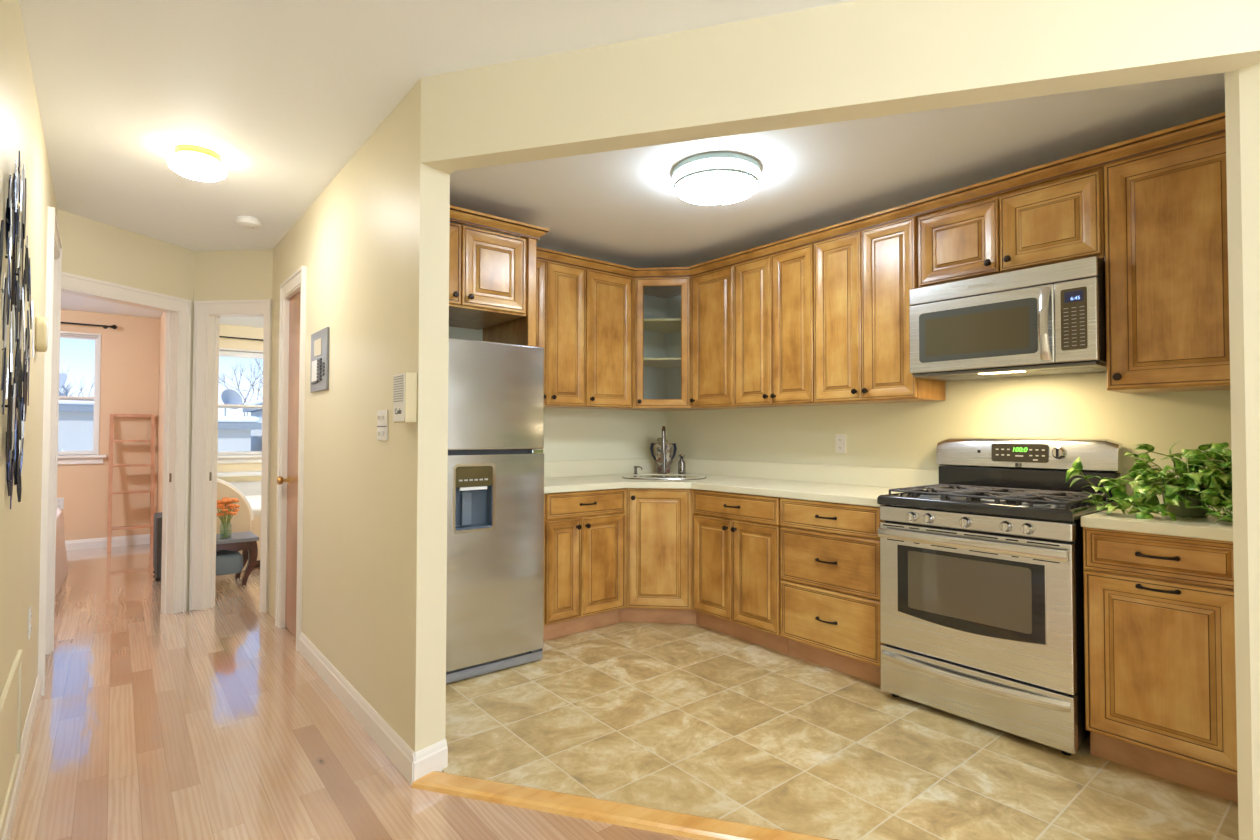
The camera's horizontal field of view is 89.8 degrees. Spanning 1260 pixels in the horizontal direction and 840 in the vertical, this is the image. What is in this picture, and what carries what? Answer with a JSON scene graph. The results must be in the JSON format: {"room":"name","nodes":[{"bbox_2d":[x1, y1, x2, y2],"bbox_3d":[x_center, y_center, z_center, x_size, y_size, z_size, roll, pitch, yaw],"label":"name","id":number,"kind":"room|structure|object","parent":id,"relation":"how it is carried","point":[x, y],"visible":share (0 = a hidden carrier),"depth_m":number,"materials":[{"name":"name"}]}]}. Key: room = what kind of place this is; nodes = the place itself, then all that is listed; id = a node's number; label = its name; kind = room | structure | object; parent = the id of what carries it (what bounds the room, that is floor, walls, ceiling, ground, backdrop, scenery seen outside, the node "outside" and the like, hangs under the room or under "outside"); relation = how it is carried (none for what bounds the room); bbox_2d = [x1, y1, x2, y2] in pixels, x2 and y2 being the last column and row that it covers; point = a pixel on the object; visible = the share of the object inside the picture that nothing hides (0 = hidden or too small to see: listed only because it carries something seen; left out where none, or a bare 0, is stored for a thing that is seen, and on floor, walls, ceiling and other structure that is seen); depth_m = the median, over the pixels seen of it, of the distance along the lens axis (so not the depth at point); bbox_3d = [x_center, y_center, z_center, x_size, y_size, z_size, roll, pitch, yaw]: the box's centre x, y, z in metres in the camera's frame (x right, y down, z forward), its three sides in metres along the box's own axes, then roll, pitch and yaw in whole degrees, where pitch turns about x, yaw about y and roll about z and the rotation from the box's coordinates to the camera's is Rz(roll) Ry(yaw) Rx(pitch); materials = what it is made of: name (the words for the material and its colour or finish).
{"room":"kitchen","nodes":[
{"label":"kitchen","id":0,"kind":"room"},
{"bbox_2d":[0,0,57,737],"bbox_3d":[-0.603,-0.019,0.315,0.120,2.490,8.453,1,-2,-40],"label":"wall","id":1,"kind":"structure","parent":0,"point":[21,129],"depth_m":2.16,"materials":[{"name":"beige paint"}]},
{"bbox_2d":[0,649,22,839],"bbox_3d":[-1.727,0.959,1.734,0.013,0.376,1.100,1,-2,-40],"label":"access panel","id":2,"kind":"object","parent":1,"relation":"attached to","point":[11,696],"visible":1,"depth_m":1.93,"materials":[{"name":"beige paint"}]},
{"bbox_2d":[0,151,33,508],"bbox_3d":[-1.764,-0.249,1.822,0.035,1.010,0.955,1,-2,-41],"label":"wall sculpture","id":3,"kind":"object","parent":1,"relation":"attached to","point":[13,289],"visible":1,"depth_m":1.75,"materials":[{"name":"black metal"}]},
{"bbox_2d":[1,674,41,839],"bbox_3d":[-0.313,1.168,0.045,0.014,0.105,7.501,1,-2,-40],"label":"baseboard","id":4,"kind":"structure","parent":1,"relation":"attached to","point":[26,739],"depth_m":2.29,"materials":[{"name":"white paint"}]},
{"bbox_2d":[28,606,31,638],"bbox_3d":[-2.352,0.794,2.480,0.008,0.115,0.070,1,-2,-40],"label":"wall outlet","id":5,"kind":"object","parent":1,"relation":"attached to","point":[29,610],"visible":1,"depth_m":2.45,"materials":[{"name":"white plastic"}]},
{"bbox_2d":[35,316,48,351],"bbox_3d":[-2.371,-0.345,2.552,0.036,0.140,0.110,1,-2,-40],"label":"thermostat","id":6,"kind":"object","parent":1,"relation":"attached to","point":[41,324],"visible":1,"depth_m":2.52,"materials":[{"name":"beige plastic"}]},
{"bbox_2d":[38,207,61,695],"bbox_3d":[-3.030,0.143,3.211,0.170,2.280,0.790,1,-2,-39],"label":"trim","id":7,"kind":"structure","parent":1,"relation":"attached to","point":[54,244],"depth_m":3.24,"materials":[{"name":"white paint"}]},
{"bbox_2d":[57,210,194,609],"bbox_3d":[-3.200,0.054,3.984,0.085,2.490,0.886,0,-1,14],"label":"wall","id":8,"kind":"structure","parent":0,"point":[93,249],"depth_m":4.00,"materials":[{"name":"beige paint"}]},
{"bbox_2d":[61,272,190,613],"bbox_3d":[-3.199,0.231,3.959,0.120,2.135,0.845,0,-1,14],"label":"trim","id":9,"kind":"structure","parent":8,"relation":"attached to","point":[178,310],"depth_m":4.29,"materials":[{"name":"white paint"}]},
{"bbox_2d":[57,309,263,540],"bbox_3d":[-5.459,0.113,6.941,6.300,2.490,0.160,1,-2,-39],"label":"wall","id":10,"kind":"structure","parent":0,"point":[129,374],"depth_m":6.83,"materials":[{"name":"pink paint"}]},
{"bbox_2d":[57,498,63,508],"bbox_3d":[-5.861,0.858,6.490,0.075,0.115,0.008,1,-2,-39],"label":"wall outlet","id":11,"kind":"object","parent":10,"relation":"attached to","point":[60,501],"visible":0.75,"depth_m":6.50,"materials":[{"name":"white plastic"}]},
{"bbox_2d":[58,331,105,464],"bbox_3d":[-5.978,-0.232,6.477,0.968,1.378,0.195,1,-2,-39],"label":"window","id":12,"kind":"structure","parent":10,"relation":"in","point":[64,457],"depth_m":6.69,"materials":[{"name":"white paint"}]},
{"bbox_2d":[61,322,116,328],"bbox_3d":[-5.940,-1.000,6.406,1.165,0.051,0.096,1,-2,-39],"label":"curtain rod","id":13,"kind":"object","parent":10,"relation":"attached to","point":[103,326],"visible":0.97,"depth_m":6.63,"materials":[{"name":"black metal"}]},
{"bbox_2d":[65,534,149,550],"bbox_3d":[-6.503,1.282,5.955,3.270,0.105,0.014,1,-2,-39],"label":"baseboard","id":14,"kind":"structure","parent":10,"relation":"attached to","point":[80,544],"depth_m":6.71,"materials":[{"name":"white paint"}]},
{"bbox_2d":[217,348,262,463],"bbox_3d":[-4.692,-0.165,7.523,0.965,1.353,0.195,1,-2,-39],"label":"window","id":15,"kind":"structure","parent":10,"relation":"in","point":[242,456],"depth_m":7.52,"materials":[{"name":"white paint"}]},
{"bbox_2d":[219,351,262,358],"bbox_3d":[-4.672,-0.775,7.512,0.775,0.063,0.032,1,-2,-39],"label":"raised blind","id":16,"kind":"object","parent":15,"relation":"attached to","point":[246,354],"depth_m":7.54,"materials":[{"name":"white fabric"}]},
{"bbox_2d":[219,336,262,340],"bbox_3d":[-4.623,-0.965,7.477,1.200,0.051,0.096,1,-2,-39],"label":"curtain rod","id":17,"kind":"object","parent":10,"relation":"attached to","point":[219,336],"visible":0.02,"depth_m":7.46,"materials":[{"name":"black metal"}]},
{"bbox_2d":[156,312,165,512],"bbox_3d":[-4.149,0.090,5.764,0.105,2.490,3.320,1,-2,-39],"label":"wall partition","id":18,"kind":"structure","parent":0,"point":[163,316],"depth_m":6.56,"materials":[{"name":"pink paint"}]},
{"bbox_2d":[194,249,272,300],"bbox_3d":[-2.771,0.064,4.418,0.613,2.490,0.085,0,-1,6],"label":"wall","id":19,"kind":"structure","parent":0,"point":[224,274],"depth_m":4.40,"materials":[{"name":"beige paint"}]},
{"bbox_2d":[189,299,271,611],"bbox_3d":[-2.747,0.241,4.405,0.563,2.135,0.120,0,-1,6],"label":"trim","id":20,"kind":"structure","parent":19,"relation":"attached to","point":[207,314],"depth_m":4.38,"materials":[{"name":"white paint"}]},
{"bbox_2d":[268,78,449,751],"bbox_3d":[-1.589,0.044,3.363,0.124,2.490,2.817,1,-2,-39],"label":"wall","id":21,"kind":"structure","parent":0,"point":[373,246],"depth_m":2.56,"materials":[{"name":"beige paint"}]},
{"bbox_2d":[277,292,299,636],"bbox_3d":[-2.027,0.259,3.802,0.104,2.061,0.464,1,-2,-39],"label":"door","id":22,"kind":"structure","parent":21,"relation":"in","point":[294,312],"depth_m":3.87,"materials":[{"name":"brown wood"}]},
{"bbox_2d":[275,266,305,650],"bbox_3d":[-1.989,0.216,3.838,0.159,2.165,0.610,1,-2,-39],"label":"trim","id":23,"kind":"structure","parent":21,"relation":"attached to","point":[296,283],"depth_m":3.97,"materials":[{"name":"white paint"}]},
{"bbox_2d":[310,327,328,392],"bbox_3d":[-1.623,-0.308,3.298,0.020,0.315,0.335,1,-2,-39],"label":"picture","id":24,"kind":"object","parent":21,"relation":"attached to","point":[319,380],"visible":1,"depth_m":3.25,"materials":[{"name":"grey metal"}]},
{"bbox_2d":[299,632,415,784],"bbox_3d":[-1.297,1.227,2.867,0.014,0.105,1.739,1,-2,-39],"label":"baseboard","id":25,"kind":"structure","parent":21,"relation":"attached to","point":[395,748],"depth_m":2.63,"materials":[{"name":"white paint"}]},
{"bbox_2d":[377,410,387,439],"bbox_3d":[-0.988,0.021,2.513,0.016,0.119,0.116,1,-2,-39],"label":"light switch","id":26,"kind":"object","parent":21,"relation":"attached to","point":[382,416],"visible":1,"depth_m":2.50,"materials":[{"name":"white plastic"}]},
{"bbox_2d":[393,372,416,422],"bbox_3d":[-0.811,-0.079,2.274,0.046,0.178,0.122,1,-2,-39],"label":"intercom","id":27,"kind":"object","parent":21,"relation":"attached to","point":[405,383],"visible":1,"depth_m":2.23,"materials":[{"name":"beige plastic"}]},
{"bbox_2d":[412,739,447,781],"bbox_3d":[-0.710,1.214,2.249,0.014,0.105,0.140,-1,-2,36],"label":"baseboard","id":28,"kind":"structure","parent":21,"relation":"attached to","point":[434,757],"depth_m":2.25,"materials":[{"name":"white paint"}]},
{"bbox_2d":[449,326,665,460],"bbox_3d":[-0.703,0.067,4.354,2.710,2.490,0.120,1,-2,-39],"label":"wall","id":29,"kind":"structure","parent":0,"point":[570,434],"depth_m":4.64,"materials":[{"name":"paint"}]},
{"bbox_2d":[449,222,526,329],"bbox_3d":[-1.085,-0.811,3.554,0.830,0.440,0.657,1,-2,-39],"label":"upper cabinet","id":30,"kind":"object","parent":29,"relation":"attached to","point":[488,269],"visible":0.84,"depth_m":3.45,"materials":[{"name":"brown wood"}]},
{"bbox_2d":[450,205,548,240],"bbox_3d":[-0.920,-1.067,3.441,0.934,0.062,0.308,1,-2,-39],"label":"crown molding","id":31,"kind":"structure","parent":30,"relation":"attached to","point":[457,214],"depth_m":3.43,"materials":[{"name":"brown wood"}]},
{"bbox_2d":[536,259,585,407],"bbox_3d":[-0.600,-0.555,4.141,0.561,0.926,0.351,1,-2,-39],"label":"upper cabinet","id":32,"kind":"object","parent":29,"relation":"attached to","point":[560,288],"visible":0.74,"depth_m":4.09,"materials":[{"name":"brown wood"}]},
{"bbox_2d":[566,269,631,408],"bbox_3d":[-0.225,-0.548,4.446,0.400,0.926,0.351,1,-2,-39],"label":"upper cabinet","id":33,"kind":"object","parent":29,"relation":"attached to","point":[608,341],"visible":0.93,"depth_m":4.33,"materials":[{"name":"brown wood"}]},
{"bbox_2d":[19,0,1224,327],"bbox_3d":[-1.391,-1.286,2.214,6.600,0.120,12.550,1,-2,-39],"label":"ceiling","id":34,"kind":"structure","parent":0,"point":[286,93],"depth_m":2.62,"materials":[{"name":"white paint"}]},
{"bbox_2d":[167,144,227,181],"bbox_3d":[-1.963,-1.159,2.874,0.228,0.108,0.228,1,-2,-39],"label":"ceiling lamp","id":35,"kind":"object","parent":34,"relation":"attached to","point":[194,162],"visible":1,"depth_m":2.81,"materials":[{"name":"white glass"}]},
{"bbox_2d":[236,216,261,228],"bbox_3d":[-2.266,-1.170,3.762,0.132,0.048,0.132,1,-2,-39],"label":"smoke detector","id":36,"kind":"object","parent":34,"relation":"attached to","point":[249,222],"visible":1,"depth_m":3.72,"materials":[{"name":"white plastic"}]},
{"bbox_2d":[672,152,760,205],"bbox_3d":[0.416,-1.138,3.057,0.424,0.133,0.424,1,-2,-39],"label":"ceiling lamp","id":37,"kind":"object","parent":34,"relation":"attached to","point":[715,178],"visible":1,"depth_m":2.93,"materials":[{"name":"grey glass"}]},
{"bbox_2d":[10,544,1238,839],"bbox_3d":[-1.396,1.320,2.159,6.600,0.128,12.550,1,-2,-39],"label":"floor","id":38,"kind":"structure","parent":0,"point":[693,719],"depth_m":2.43,"materials":[{"name":"tile"}]},
{"bbox_2d":[55,508,68,602],"bbox_3d":[-5.129,0.980,4.639,1.474,0.660,2.064,1,-2,-39],"label":"bed","id":39,"kind":"object","parent":38,"relation":"on","point":[61,564],"visible":0.16,"depth_m":5.14,"materials":[{"name":"pink fabric"}]},
{"bbox_2d":[107,414,154,551],"bbox_3d":[-5.286,0.643,6.712,0.385,1.420,0.336,1,-2,-39],"label":"ladder shelf","id":40,"kind":"object","parent":38,"relation":"on","point":[110,528],"visible":0.96,"depth_m":6.70,"materials":[{"name":"brown wood"}]},
{"bbox_2d":[153,512,161,581],"bbox_3d":[-3.955,1.062,5.348,0.105,0.530,0.480,1,-2,-39],"label":"radiator","id":41,"kind":"object","parent":38,"relation":"on","point":[157,532],"visible":0.42,"depth_m":5.15,"materials":[{"name":"grey metal"}]},
{"bbox_2d":[216,531,258,585],"bbox_3d":[-3.290,1.136,5.140,0.420,0.375,0.400,1,-2,-39],"label":"table","id":42,"kind":"object","parent":38,"relation":"on","point":[246,542],"visible":0.52,"depth_m":5.09,"materials":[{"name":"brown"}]},
{"bbox_2d":[217,497,239,538],"bbox_3d":[-3.235,0.785,5.073,0.183,0.324,0.181,0,-1,-2],"label":"jar","id":43,"kind":"object","parent":42,"relation":"on","point":[221,504],"visible":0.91,"depth_m":5.05,"materials":[{"name":"orange glass"}]},
{"bbox_2d":[216,550,242,575],"bbox_3d":[-3.285,1.154,5.144,0.203,0.160,0.300,1,-2,-39],"label":"cushion","id":44,"kind":"object","parent":42,"relation":"in","point":[228,562],"visible":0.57,"depth_m":5.04,"materials":[{"name":"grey fabric"}]},
{"bbox_2d":[216,478,260,570],"bbox_3d":[-3.342,0.926,6.626,2.171,0.858,1.524,1,-2,-39],"label":"bed","id":45,"kind":"object","parent":38,"relation":"on","point":[248,517],"visible":0.23,"depth_m":5.58,"materials":[{"name":"brown wood"}]},
{"bbox_2d":[245,495,260,515],"bbox_3d":[-3.318,0.861,6.677,1.990,0.080,1.410,1,-2,-39],"label":"quilt","id":46,"kind":"object","parent":45,"relation":"on","point":[255,500],"depth_m":6.13,"materials":[{"name":"white fabric"}]},
{"bbox_2d":[217,471,261,495],"bbox_3d":[-4.571,0.984,7.350,0.619,0.752,0.298,1,-2,-39],"label":"air conditioner","id":47,"kind":"object","parent":38,"relation":"on","point":[248,483],"visible":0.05,"depth_m":7.32,"materials":[{"name":"white plastic"}]},
{"bbox_2d":[446,338,543,683],"bbox_3d":[-1.028,0.446,3.433,0.828,1.676,0.805,1,-2,-39],"label":"refrigerator","id":48,"kind":"object","parent":38,"relation":"on","point":[495,481],"visible":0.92,"depth_m":3.21,"materials":[{"name":"grey metal"}]},
{"bbox_2d":[483,238,535,345],"bbox_3d":[-0.755,0.128,3.825,0.050,2.345,0.626,1,-2,-39],"label":"end panel","id":49,"kind":"object","parent":38,"relation":"on","point":[520,331],"visible":0.2,"depth_m":3.62,"materials":[{"name":"brown wood"}]},
{"bbox_2d":[543,488,624,640],"bbox_3d":[-0.464,0.865,4.019,0.660,0.864,0.648,1,-2,-39],"label":"base cabinet","id":50,"kind":"object","parent":38,"relation":"on","point":[584,531],"visible":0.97,"depth_m":3.80,"materials":[{"name":"brown wood"}]},
{"bbox_2d":[411,771,837,839],"bbox_3d":[0.508,1.252,1.867,2.595,0.018,0.102,0,-1,16],"label":"trim","id":51,"kind":"structure","parent":38,"relation":"on","point":[583,807],"depth_m":2.02,"materials":[{"name":"brown wood"}]},
{"bbox_2d":[619,488,699,624],"bbox_3d":[0.224,0.875,4.422,0.912,0.864,0.912,1,-2,-39],"label":"base cabinet","id":52,"kind":"object","parent":38,"relation":"on","point":[658,522],"visible":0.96,"depth_m":3.99,"materials":[{"name":"brown wood"}]},
{"bbox_2d":[544,458,938,506],"bbox_3d":[0.371,0.350,3.732,1.577,0.153,2.189,1,-2,-39],"label":"countertop","id":53,"kind":"structure","parent":52,"relation":"on","point":[854,485],"depth_m":3.96,"materials":[{"name":"beige stone"}]},
{"bbox_2d":[634,466,641,473],"bbox_3d":[0.058,0.372,4.668,0.073,0.067,0.041,0,-1,6],"label":"soap pump","id":54,"kind":"object","parent":53,"relation":"on","point":[635,467],"visible":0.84,"depth_m":4.66,"materials":[{"name":"silver metal"}]},
{"bbox_2d":[650,437,676,473],"bbox_3d":[0.257,0.265,4.867,0.163,0.290,0.144,1,-1,-35],"label":"vase","id":55,"kind":"object","parent":53,"relation":"on","point":[658,454],"visible":0.59,"depth_m":4.83,"materials":[{"name":"ceramic"}]},
{"bbox_2d":[622,474,705,479],"bbox_3d":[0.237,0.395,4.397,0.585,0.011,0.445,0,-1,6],"label":"sink","id":56,"kind":"object","parent":53,"relation":"in","point":[632,476],"visible":1,"depth_m":4.35,"materials":[{"name":"silver metal"}]},
{"bbox_2d":[661,426,672,473],"bbox_3d":[0.245,0.224,4.634,0.090,0.362,0.150,-1,-1,28],"label":"faucet","id":57,"kind":"object","parent":56,"relation":"on","point":[663,439],"visible":0.94,"depth_m":4.66,"materials":[{"name":"silver metal"}]},
{"bbox_2d":[678,454,685,473],"bbox_3d":[0.380,0.328,4.650,0.056,0.156,0.056,1,-2,-39],"label":"soap bottle","id":58,"kind":"object","parent":53,"relation":"on","point":[681,464],"visible":0.84,"depth_m":4.63,"materials":[{"name":"silver metal"}]},
{"bbox_2d":[693,489,787,653],"bbox_3d":[0.822,0.865,3.881,0.648,0.864,0.678,1,-2,-39],"label":"base cabinet","id":59,"kind":"object","parent":38,"relation":"on","point":[737,580],"visible":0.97,"depth_m":3.67,"materials":[{"name":"brown wood"}]},
{"bbox_2d":[780,498,883,684],"bbox_3d":[1.223,0.855,3.389,0.648,0.864,0.588,1,-2,-39],"label":"base cabinet","id":60,"kind":"object","parent":38,"relation":"on","point":[830,552],"visible":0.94,"depth_m":3.19,"materials":[{"name":"brown wood"}]},
{"bbox_2d":[877,438,1122,755],"bbox_3d":[1.638,0.678,2.834,0.702,1.196,0.774,1,-2,-39],"label":"range","id":61,"kind":"object","parent":38,"relation":"on","point":[982,578],"visible":0.98,"depth_m":2.63,"materials":[{"name":"silver metal"}]},
{"bbox_2d":[877,489,1118,521],"bbox_3d":[1.629,0.361,2.833,0.606,0.057,0.774,1,-2,-39],"label":"cooktop","id":62,"kind":"object","parent":61,"relation":"in","point":[1015,505],"depth_m":2.68,"materials":[{"name":"grey metal"}]},
{"bbox_2d":[1083,527,1237,802],"bbox_3d":[2.053,0.834,2.369,0.648,0.866,0.446,1,-2,-39],"label":"base cabinet","id":63,"kind":"object","parent":38,"relation":"on","point":[1159,615],"visible":0.92,"depth_m":2.19,"materials":[{"name":"brown wood"}]},
{"bbox_2d":[1081,479,1232,541],"bbox_3d":[2.079,0.324,2.381,0.634,0.153,0.476,1,-2,-39],"label":"countertop","id":64,"kind":"structure","parent":63,"relation":"on","point":[1191,527],"depth_m":2.23,"materials":[{"name":"beige stone"}]},
{"bbox_2d":[1066,440,1232,523],"bbox_3d":[2.024,0.240,2.411,0.514,0.326,0.598,1,-2,-39],"label":"potted plant","id":65,"kind":"object","parent":64,"relation":"on","point":[1191,494],"visible":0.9,"depth_m":2.32,"materials":[{"name":"green plant"}]},
{"bbox_2d":[420,0,1259,174],"bbox_3d":[0.501,-1.073,1.958,2.560,0.308,0.120,0,-1,16],"label":"wall header","id":66,"kind":"structure","parent":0,"point":[857,59],"depth_m":1.88,"materials":[{"name":"beige paint"}]},
{"bbox_2d":[666,166,1231,487],"bbox_3d":[1.425,0.059,3.791,0.120,2.490,3.681,1,-2,-39],"label":"wall","id":67,"kind":"structure","parent":0,"point":[907,435],"depth_m":3.32,"materials":[{"name":"paint"}]},
{"bbox_2d":[610,277,712,410],"bbox_3d":[0.248,-0.542,4.670,0.607,0.926,0.604,1,-2,-39],"label":"upper cabinet","id":68,"kind":"object","parent":67,"relation":"attached to","point":[661,307],"visible":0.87,"depth_m":4.70,"materials":[{"name":"brown wood"}]},
{"bbox_2d":[644,318,680,332],"bbox_3d":[0.249,-0.711,4.679,0.572,0.014,0.554,1,-2,-39],"label":"shelf","id":69,"kind":"object","parent":68,"relation":"attached to","point":[650,325],"depth_m":4.71,"materials":[{"name":"brown plastic"}]},
{"bbox_2d":[644,358,680,367],"bbox_3d":[0.249,-0.431,4.673,0.572,0.014,0.554,1,-2,-39],"label":"shelf","id":70,"kind":"object","parent":68,"relation":"attached to","point":[648,362],"depth_m":4.70,"materials":[{"name":"brown plastic"}]},
{"bbox_2d":[536,112,1225,278],"bbox_3d":[0.749,-1.060,3.047,1.259,0.062,3.134,1,-2,-39],"label":"crown molding","id":71,"kind":"structure","parent":68,"relation":"attached to","point":[1214,125],"depth_m":3.04,"materials":[{"name":"brown wood"}]},
{"bbox_2d":[690,266,764,408],"bbox_3d":[0.662,-0.548,4.362,0.351,0.926,0.391,1,-2,-39],"label":"upper cabinet","id":72,"kind":"object","parent":67,"relation":"attached to","point":[713,387],"visible":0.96,"depth_m":4.26,"materials":[{"name":"brown wood"}]},
{"bbox_2d":[544,458,938,489],"bbox_3d":[0.371,0.330,3.732,1.577,0.113,2.189,1,-2,-39],"label":"backsplash","id":73,"kind":"structure","parent":67,"relation":"attached to","point":[831,474],"depth_m":4.27,"materials":[{"name":"beige stone"}]},
{"bbox_2d":[734,244,842,406],"bbox_3d":[0.977,-0.555,3.975,0.351,0.926,0.602,1,-2,-39],"label":"upper cabinet","id":74,"kind":"object","parent":67,"relation":"attached to","point":[774,294],"visible":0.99,"depth_m":3.86,"materials":[{"name":"brown wood"}]},
{"bbox_2d":[836,434,845,452],"bbox_3d":[1.285,0.145,3.859,0.008,0.115,0.070,1,-2,-39],"label":"wall outlet","id":75,"kind":"object","parent":67,"relation":"attached to","point":[840,438],"visible":1,"depth_m":3.85,"materials":[{"name":"white plastic"}]},
{"bbox_2d":[814,217,944,403],"bbox_3d":[1.359,-0.565,3.506,0.351,0.926,0.600,1,-2,-39],"label":"upper cabinet","id":76,"kind":"object","parent":67,"relation":"attached to","point":[863,280],"visible":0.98,"depth_m":3.39,"materials":[{"name":"brown wood"}]},
{"bbox_2d":[917,167,1104,287],"bbox_3d":[1.795,-0.848,2.977,0.351,0.380,0.775,1,-2,-39],"label":"upper cabinet","id":77,"kind":"object","parent":67,"relation":"attached to","point":[1059,220],"visible":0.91,"depth_m":2.84,"materials":[{"name":"brown wood"}]},
{"bbox_2d":[909,256,1105,380],"bbox_3d":[1.760,-0.431,2.939,0.437,0.438,0.772,1,-2,-39],"label":"microwave","id":78,"kind":"object","parent":77,"relation":"attached to","point":[1050,319],"visible":1,"depth_m":2.77,"materials":[{"name":"silver metal"}]},
{"bbox_2d":[1104,133,1229,393],"bbox_3d":[2.188,-0.585,2.488,0.351,0.926,0.465,1,-2,-39],"label":"upper cabinet","id":79,"kind":"object","parent":67,"relation":"attached to","point":[1167,287],"visible":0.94,"depth_m":2.42,"materials":[{"name":"brown wood"}]},
{"bbox_2d":[1225,63,1259,839],"bbox_3d":[3.308,-0.006,0.563,1.279,2.490,3.895,1,-2,-39],"label":"wall","id":80,"kind":"structure","parent":0,"point":[1242,86],"depth_m":1.65,"materials":[{"name":"beige paint"}]},
{"label":"outside","id":81,"kind":"structure","parent":0,"visible":0},
{"bbox_3d":[-22.028,4.853,26.947,60.000,0.200,50.250,1,-2,-39],"label":"ground","id":82,"kind":"structure","parent":81,"visible":0},
{"bbox_2d":[58,400,93,450],"bbox_3d":[-12.335,2.060,12.808,3.800,4.820,4.800,1,-2,-39],"label":"building","id":83,"kind":"structure","parent":82,"relation":"on","point":[75,423],"depth_m":11.64,"materials":[{"name":"grey"}]},
{"bbox_2d":[59,373,67,395],"bbox_3d":[-10.728,-0.630,11.823,0.342,0.519,0.350,1,-1,-27],"label":"satellite dish","id":84,"kind":"object","parent":83,"relation":"on","point":[62,376],"visible":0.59,"depth_m":11.94,"materials":[{"name":"grey metal"}]},
{"bbox_2d":[59,366,93,396],"bbox_3d":[-20.211,1.354,22.251,3.607,6.614,4.916,1,-1,-32],"label":"tree","id":85,"kind":"object","parent":82,"relation":"on","point":[81,387],"visible":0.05,"depth_m":21.69,"materials":[{"name":"grey plant"}]},
{"bbox_2d":[218,416,261,451],"bbox_3d":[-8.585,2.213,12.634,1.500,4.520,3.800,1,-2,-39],"label":"building","id":86,"kind":"structure","parent":82,"relation":"on","point":[234,432],"depth_m":11.51,"materials":[{"name":"grey"}]},
{"bbox_2d":[221,389,242,415],"bbox_3d":[-7.456,-0.323,11.877,0.335,0.520,0.335,1,-1,-22],"label":"satellite dish","id":87,"kind":"object","parent":86,"relation":"on","point":[228,396],"visible":0.74,"depth_m":11.94,"materials":[{"name":"grey metal"}]},
{"bbox_2d":[219,359,262,415],"bbox_3d":[-11.842,0.604,19.302,7.123,8.016,5.062,0,-1,-13],"label":"tree","id":88,"kind":"object","parent":82,"relation":"on","point":[258,363],"visible":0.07,"depth_m":18.39,"materials":[{"name":"grey plant"}]},
{"bbox_2d":[242,399,262,450],"bbox_3d":[-6.761,2.053,14.317,3.050,4.920,3.500,1,-2,-39],"label":"building","id":89,"kind":"structure","parent":82,"relation":"on","point":[256,435],"depth_m":14.00,"materials":[{"name":"grey"}]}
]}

